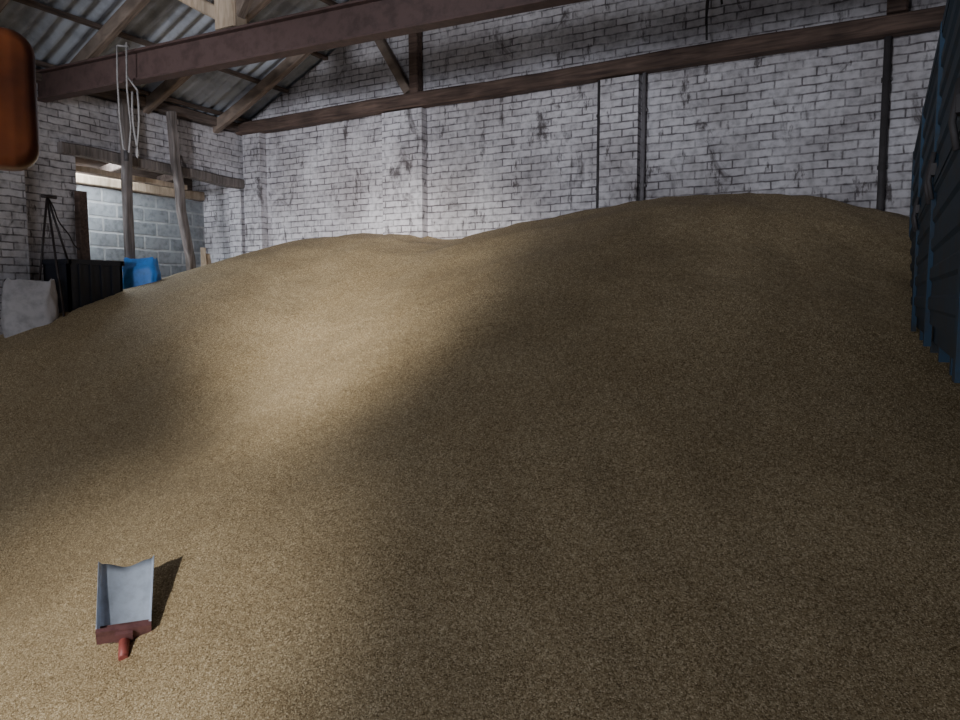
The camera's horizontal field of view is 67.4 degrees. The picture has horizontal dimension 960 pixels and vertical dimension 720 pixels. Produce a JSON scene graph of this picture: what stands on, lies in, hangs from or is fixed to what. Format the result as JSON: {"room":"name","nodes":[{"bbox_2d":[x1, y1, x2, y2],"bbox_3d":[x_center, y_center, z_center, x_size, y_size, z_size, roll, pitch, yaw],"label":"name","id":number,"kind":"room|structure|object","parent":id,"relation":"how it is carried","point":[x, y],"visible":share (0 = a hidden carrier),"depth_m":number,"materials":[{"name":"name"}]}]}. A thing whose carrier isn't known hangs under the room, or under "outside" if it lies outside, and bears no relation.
{"room":"farm building","nodes":[
{"label":"farm building","id":0,"kind":"room"},
{"bbox_2d":[0,84,245,334],"bbox_3d":[-6.843,-0.597,5.100,0.370,4.500,13.500,3,6,29],"label":"wall","id":1,"kind":"structure","parent":0,"point":[85,120],"depth_m":8.46,"materials":[{"name":"brick"}]},
{"bbox_2d":[74,191,90,259],"bbox_3d":[-4.758,-1.133,8.646,0.145,1.751,0.147,3,6,29],"label":"door frame","id":2,"kind":"structure","parent":1,"relation":"attached to","point":[80,197],"depth_m":8.55,"materials":[{"name":"brown wood"}]},
{"bbox_2d":[36,68,238,132],"bbox_3d":[-6.829,-2.902,4.834,0.244,0.171,13.200,3,6,29],"label":"beam","id":3,"kind":"structure","parent":1,"relation":"on","point":[183,113],"depth_m":9.54,"materials":[{"name":"brown wood"}]},
{"bbox_2d":[57,141,244,189],"bbox_3d":[-4.253,-2.481,9.531,0.279,0.308,2.722,3,6,29],"label":"lintel","id":4,"kind":"object","parent":1,"relation":"attached to","point":[64,148],"visible":0.88,"depth_m":9.21,"materials":[{"name":"brown wood"}]},
{"bbox_2d":[36,0,587,102],"bbox_3d":[1.310,-2.829,5.080,13.973,0.350,0.140,2,6,26],"label":"roof beam","id":5,"kind":"structure","parent":1,"relation":"attached to","point":[353,22],"depth_m":6.59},
{"bbox_2d":[116,42,139,160],"bbox_3d":[-3.519,-2.606,7.277,0.319,1.163,0.131,3,6,29],"label":"rope","id":6,"kind":"object","parent":5,"relation":"hanging from","point":[126,152],"visible":1,"depth_m":7.24,"materials":[{"name":"fabric"}]},
{"bbox_2d":[178,0,252,30],"bbox_3d":[-2.189,-4.085,6.676,2.679,1.916,0.183,3,6,29],"label":"post","id":7,"kind":"object","parent":5,"relation":"on","point":[226,13],"depth_m":6.78,"materials":[{"name":"beige wood"}]},
{"bbox_2d":[77,185,204,277],"bbox_3d":[-5.465,-0.535,9.678,0.250,3.580,4.200,3,6,29],"label":"wall","id":8,"kind":"structure","parent":0,"point":[157,234],"depth_m":10.43,"materials":[{"name":"concrete"}]},
{"bbox_2d":[75,157,204,200],"bbox_3d":[-5.210,-2.529,9.355,1.040,0.432,4.190,3,6,29],"label":"ceiling","id":9,"kind":"structure","parent":8,"relation":"on","point":[82,178],"depth_m":10.23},
{"bbox_2d":[0,0,349,122],"bbox_3d":[-4.014,-4.353,3.135,7.600,3.517,14.000,3,6,29],"label":"roof","id":10,"kind":"structure","parent":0,"point":[55,40],"depth_m":8.27,"materials":[{"name":"grey metal"}]},
{"bbox_2d":[13,0,337,121],"bbox_3d":[-0.671,-4.238,1.331,13.836,3.095,13.490,3,6,29],"label":"batten","id":11,"kind":"object","parent":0,"point":[31,3],"depth_m":8.34,"materials":[{"name":"brown wood"}]},
{"bbox_2d":[0,0,352,133],"bbox_3d":[-0.648,-4.129,1.378,14.389,3.462,12.492,3,6,29],"label":"rafters","id":12,"kind":"structure","parent":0,"point":[129,9],"depth_m":8.99,"materials":[{"name":"brown wood"}]},
{"bbox_2d":[705,0,722,39],"bbox_3d":[2.506,-4.120,7.050,0.552,1.821,0.019,3,6,29],"label":"hanging cable","id":13,"kind":"object","parent":12,"relation":"hanging from","point":[707,1],"visible":1,"depth_m":7.23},
{"bbox_2d":[192,0,946,262],"bbox_3d":[2.238,-2.511,7.714,15.450,7.859,0.430,3,6,29],"label":"wall","id":14,"kind":"structure","parent":0,"point":[804,122],"depth_m":8.20,"materials":[{"name":"brick"}]},
{"bbox_2d":[595,80,599,207],"bbox_3d":[1.337,-1.367,8.170,0.056,3.500,0.087,3,6,29],"label":"pipe","id":15,"kind":"object","parent":14,"relation":"attached to","point":[598,94],"depth_m":8.04,"materials":[{"name":"grey metal"}]},
{"bbox_2d":[375,0,908,93],"bbox_3d":[1.198,-4.550,7.894,6.135,2.549,0.170,3,6,29],"label":"studs","id":16,"kind":"object","parent":14,"relation":"on","point":[415,83],"visible":0.66,"depth_m":9.07,"materials":[{"name":"brown wood"}]},
{"bbox_2d":[639,73,648,200],"bbox_3d":[1.782,-1.345,7.921,0.064,3.500,0.091,3,6,29],"label":"pipe","id":17,"kind":"object","parent":14,"relation":"attached to","point":[644,110],"depth_m":7.79,"materials":[{"name":"grey metal"}]},
{"bbox_2d":[876,36,891,210],"bbox_3d":[3.776,-1.248,6.810,0.086,3.500,0.101,3,6,29],"label":"pipe","id":18,"kind":"object","parent":14,"relation":"attached to","point":[886,78],"depth_m":6.69,"materials":[{"name":"black metal"}]},
{"bbox_2d":[235,5,945,135],"bbox_3d":[2.563,-3.120,7.265,13.960,0.213,0.214,3,6,29],"label":"beam","id":19,"kind":"structure","parent":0,"point":[928,19],"depth_m":7.68,"materials":[{"name":"brown wood"}]},
{"bbox_3d":[-1.848,1.986,2.538,17.300,0.200,14.100,3,6,29],"label":"floor","id":20,"kind":"structure","parent":0,"visible":0},
{"bbox_2d":[0,27,39,170],"bbox_3d":[-0.754,0.763,0.973,0.362,2.510,0.240,-3,6,-33],"label":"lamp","id":21,"kind":"object","parent":20,"relation":"on","point":[19,123],"visible":1,"depth_m":0.90,"materials":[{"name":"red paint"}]},
{"bbox_2d":[0,193,959,719],"bbox_3d":[-0.083,0.295,2.840,13.950,3.217,11.000,3,6,29],"label":"heap","id":22,"kind":"object","parent":20,"relation":"on","point":[692,457],"visible":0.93,"depth_m":4.18,"materials":[{"name":"beige food"}]},
{"bbox_2d":[0,278,58,337],"bbox_3d":[-4.755,-0.525,7.612,0.534,0.680,0.326,-2,5,-21],"label":"sack","id":23,"kind":"object","parent":22,"relation":"on","point":[26,305],"visible":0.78,"depth_m":7.49,"materials":[{"name":"white fabric"}]},
{"bbox_2d":[38,194,79,316],"bbox_3d":[-4.745,-1.107,7.973,0.409,1.424,0.881,-2,5,-18],"label":"tripod","id":24,"kind":"object","parent":22,"relation":"on","point":[48,203],"visible":0.92,"depth_m":7.93,"materials":[{"name":"black metal"}]},
{"bbox_2d":[42,259,124,312],"bbox_3d":[-4.504,-0.748,8.204,0.500,0.760,0.680,3,6,29],"label":"plastic crate","id":25,"kind":"object","parent":22,"relation":"on","point":[83,282],"visible":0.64,"depth_m":7.97,"materials":[{"name":"black plastic"}]},
{"bbox_2d":[95,556,153,660],"bbox_3d":[-1.831,1.275,3.723,0.276,0.363,0.514,-2,5,-23],"label":"scoop","id":26,"kind":"object","parent":22,"relation":"on","point":[124,594],"visible":1,"depth_m":3.75,"materials":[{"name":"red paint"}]},
{"bbox_2d":[117,99,135,258],"bbox_3d":[-4.376,-1.843,8.955,0.133,2.710,0.109,3,6,29],"label":"timber post","id":27,"kind":"object","parent":22,"relation":"on","point":[126,166],"visible":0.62,"depth_m":8.90,"materials":[{"name":"wood"}]},
{"bbox_2d":[122,257,160,288],"bbox_3d":[-4.106,-0.984,8.719,0.449,0.521,0.209,0,5,-3],"label":"sack","id":28,"kind":"object","parent":22,"relation":"on","point":[136,272],"visible":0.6,"depth_m":8.63,"materials":[{"name":"blue plastic"}]},
{"bbox_2d":[166,111,195,270],"bbox_3d":[-3.985,-2.003,9.640,0.131,2.524,0.365,3,6,29],"label":"timber post","id":29,"kind":"object","parent":22,"relation":"on","point":[171,116],"visible":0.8,"depth_m":9.55,"materials":[{"name":"wood"}]},
{"bbox_2d":[200,247,210,265],"bbox_3d":[-3.819,-1.268,10.025,0.193,0.593,0.220,-5,7,-42],"label":"plank offcuts","id":30,"kind":"object","parent":22,"relation":"on","point":[205,258],"visible":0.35,"depth_m":10.02,"materials":[{"name":"beige wood"}]},
{"bbox_2d":[909,0,959,382],"bbox_3d":[3.116,0.209,2.891,2.375,3.280,6.078,3,6,29],"label":"trailer","id":31,"kind":"object","parent":20,"relation":"on","point":[934,220],"visible":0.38,"depth_m":2.89,"materials":[{"name":"blue paint"}]}
]}

